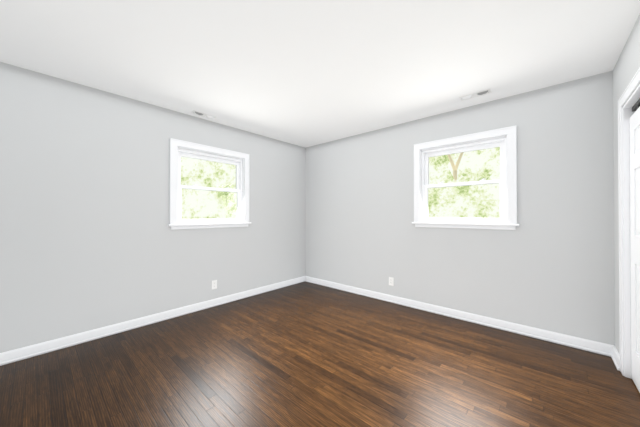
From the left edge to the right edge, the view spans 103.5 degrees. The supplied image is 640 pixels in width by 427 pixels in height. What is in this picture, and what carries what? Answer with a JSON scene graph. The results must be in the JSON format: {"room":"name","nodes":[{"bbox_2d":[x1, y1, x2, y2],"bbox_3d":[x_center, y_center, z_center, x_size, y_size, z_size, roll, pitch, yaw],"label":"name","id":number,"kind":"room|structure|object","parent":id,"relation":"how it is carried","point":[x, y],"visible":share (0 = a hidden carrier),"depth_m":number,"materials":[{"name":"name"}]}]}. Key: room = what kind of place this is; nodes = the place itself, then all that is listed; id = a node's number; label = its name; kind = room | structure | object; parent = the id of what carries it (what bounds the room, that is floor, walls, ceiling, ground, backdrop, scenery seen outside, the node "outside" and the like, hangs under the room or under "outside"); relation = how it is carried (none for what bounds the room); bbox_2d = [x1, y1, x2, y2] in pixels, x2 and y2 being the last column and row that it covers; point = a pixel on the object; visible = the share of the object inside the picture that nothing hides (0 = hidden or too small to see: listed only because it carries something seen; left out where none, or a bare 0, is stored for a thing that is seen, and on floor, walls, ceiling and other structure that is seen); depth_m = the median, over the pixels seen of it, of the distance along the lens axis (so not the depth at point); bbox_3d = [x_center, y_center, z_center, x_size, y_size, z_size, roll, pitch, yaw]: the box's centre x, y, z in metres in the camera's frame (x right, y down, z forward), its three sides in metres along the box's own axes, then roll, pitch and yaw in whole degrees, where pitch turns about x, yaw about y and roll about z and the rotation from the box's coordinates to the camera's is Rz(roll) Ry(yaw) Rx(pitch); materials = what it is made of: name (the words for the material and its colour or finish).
{"room":"empty bedroom","nodes":[
{"label":"empty bedroom","id":0,"kind":"room"},
{"bbox_2d":[0,62,304,352],"bbox_3d":[-1.758,0.002,3.047,0.160,2.430,4.300,0,0,42],"label":"wall","id":1,"kind":"structure","parent":0,"point":[90,239],"depth_m":2.53,"materials":[{"name":"grey paint"}]},
{"bbox_2d":[0,276,304,365],"bbox_3d":[-1.690,1.170,2.979,0.024,0.094,4.300,0,0,42],"label":"baseboard","id":2,"kind":"structure","parent":1,"relation":"attached to","point":[14,355],"depth_m":2.60,"materials":[{"name":"white paint"}]},
{"bbox_2d":[168,138,250,229],"bbox_3d":[-1.443,-0.341,3.364,0.204,1.065,1.086,0,0,42],"label":"window","id":3,"kind":"structure","parent":1,"relation":"in","point":[179,149],"depth_m":3.27,"materials":[{"name":"white paint"}]},
{"bbox_2d":[212,280,216,288],"bbox_3d":[-1.393,0.939,3.325,0.008,0.115,0.070,0,0,42],"label":"electrical outlet","id":4,"kind":"object","parent":1,"relation":"attached to","point":[214,284],"visible":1,"depth_m":3.32,"materials":[{"name":"white plastic"}]},
{"bbox_2d":[0,281,639,426],"bbox_3d":[-0.316,1.259,1.756,4.020,0.100,4.620,0,0,42],"label":"floor","id":5,"kind":"structure","parent":0,"point":[305,354],"depth_m":1.88,"materials":[{"name":"brown wood"}]},
{"bbox_2d":[0,0,639,147],"bbox_3d":[-0.316,-1.281,1.772,4.020,0.120,4.620,0,0,42],"label":"ceiling","id":6,"kind":"structure","parent":0,"point":[305,73],"depth_m":1.91,"materials":[{"name":"white paint"}]},
{"bbox_2d":[191,110,215,118],"bbox_3d":[-1.431,-1.195,3.099,0.110,0.033,0.270,0,0,42],"label":"ceiling vent","id":7,"kind":"object","parent":6,"relation":"in","point":[197,113],"visible":1,"depth_m":3.08,"materials":[{"name":"white metal"}]},
{"bbox_2d":[459,89,491,100],"bbox_3d":[1.591,-1.198,2.584,0.270,0.033,0.110,0,0,42],"label":"ceiling vent","id":8,"kind":"object","parent":6,"relation":"in","point":[476,94],"visible":1,"depth_m":2.57,"materials":[{"name":"white metal"}]},
{"bbox_2d":[305,71,614,344],"bbox_3d":[1.166,0.005,3.430,4.020,2.430,0.160,0,0,42],"label":"wall","id":9,"kind":"structure","parent":0,"point":[547,264],"depth_m":2.66,"materials":[{"name":"grey paint"}]},
{"bbox_2d":[389,277,393,285],"bbox_3d":[0.981,0.936,3.476,0.070,0.115,0.008,0,0,42],"label":"electrical outlet","id":10,"kind":"object","parent":9,"relation":"attached to","point":[391,281],"visible":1,"depth_m":3.47,"materials":[{"name":"white plastic"}]},
{"bbox_2d":[305,276,614,356],"bbox_3d":[1.105,1.172,3.354,3.700,0.094,0.024,0,0,42],"label":"baseboard","id":11,"kind":"structure","parent":9,"relation":"attached to","point":[576,342],"depth_m":2.73,"materials":[{"name":"white paint"}]},
{"bbox_2d":[412,126,518,229],"bbox_3d":[1.654,-0.361,2.964,1.086,1.065,0.204,0,0,42],"label":"window","id":12,"kind":"structure","parent":9,"relation":"in","point":[504,139],"depth_m":2.85,"materials":[{"name":"white paint"}]},
{"bbox_2d":[613,14,639,353],"bbox_3d":[1.125,-0.014,0.481,0.160,2.430,4.300,0,0,42],"label":"wall","id":13,"kind":"structure","parent":0,"point":[626,67],"depth_m":2.02,"materials":[{"name":"grey paint"}]},
{"bbox_2d":[611,346,619,370],"bbox_3d":[1.057,1.155,0.535,0.024,0.094,4.300,0,0,42],"label":"baseboard","id":14,"kind":"structure","parent":13,"relation":"attached to","point":[615,356],"depth_m":2.02,"materials":[{"name":"white paint"}]},
{"bbox_2d":[618,68,639,391],"bbox_3d":[2.065,0.168,1.558,0.187,2.081,0.900,0,0,42],"label":"closet door","id":15,"kind":"structure","parent":13,"relation":"in","point":[629,201],"depth_m":1.85,"materials":[{"name":"white paint"}]},
{"label":"outside","id":16,"kind":"structure","parent":0,"visible":0},
{"bbox_2d":[181,147,499,218],"bbox_3d":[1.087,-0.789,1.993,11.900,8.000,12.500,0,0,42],"label":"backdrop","id":17,"kind":"structure","parent":16,"point":[436,169],"depth_m":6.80,"materials":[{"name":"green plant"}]},
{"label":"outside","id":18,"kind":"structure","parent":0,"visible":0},
{"bbox_2d":[448,152,463,180],"bbox_3d":[3.369,0.136,6.206,0.732,5.203,0.194,0,0,42],"label":"tree","id":19,"kind":"object","parent":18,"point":[454,167],"depth_m":6.18,"materials":[{"name":"beige plant"}]},
{"bbox_2d":[428,170,499,217],"bbox_3d":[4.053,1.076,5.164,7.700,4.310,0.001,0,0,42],"label":"hedge","id":20,"kind":"object","parent":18,"point":[447,195],"depth_m":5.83,"materials":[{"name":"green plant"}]}
]}

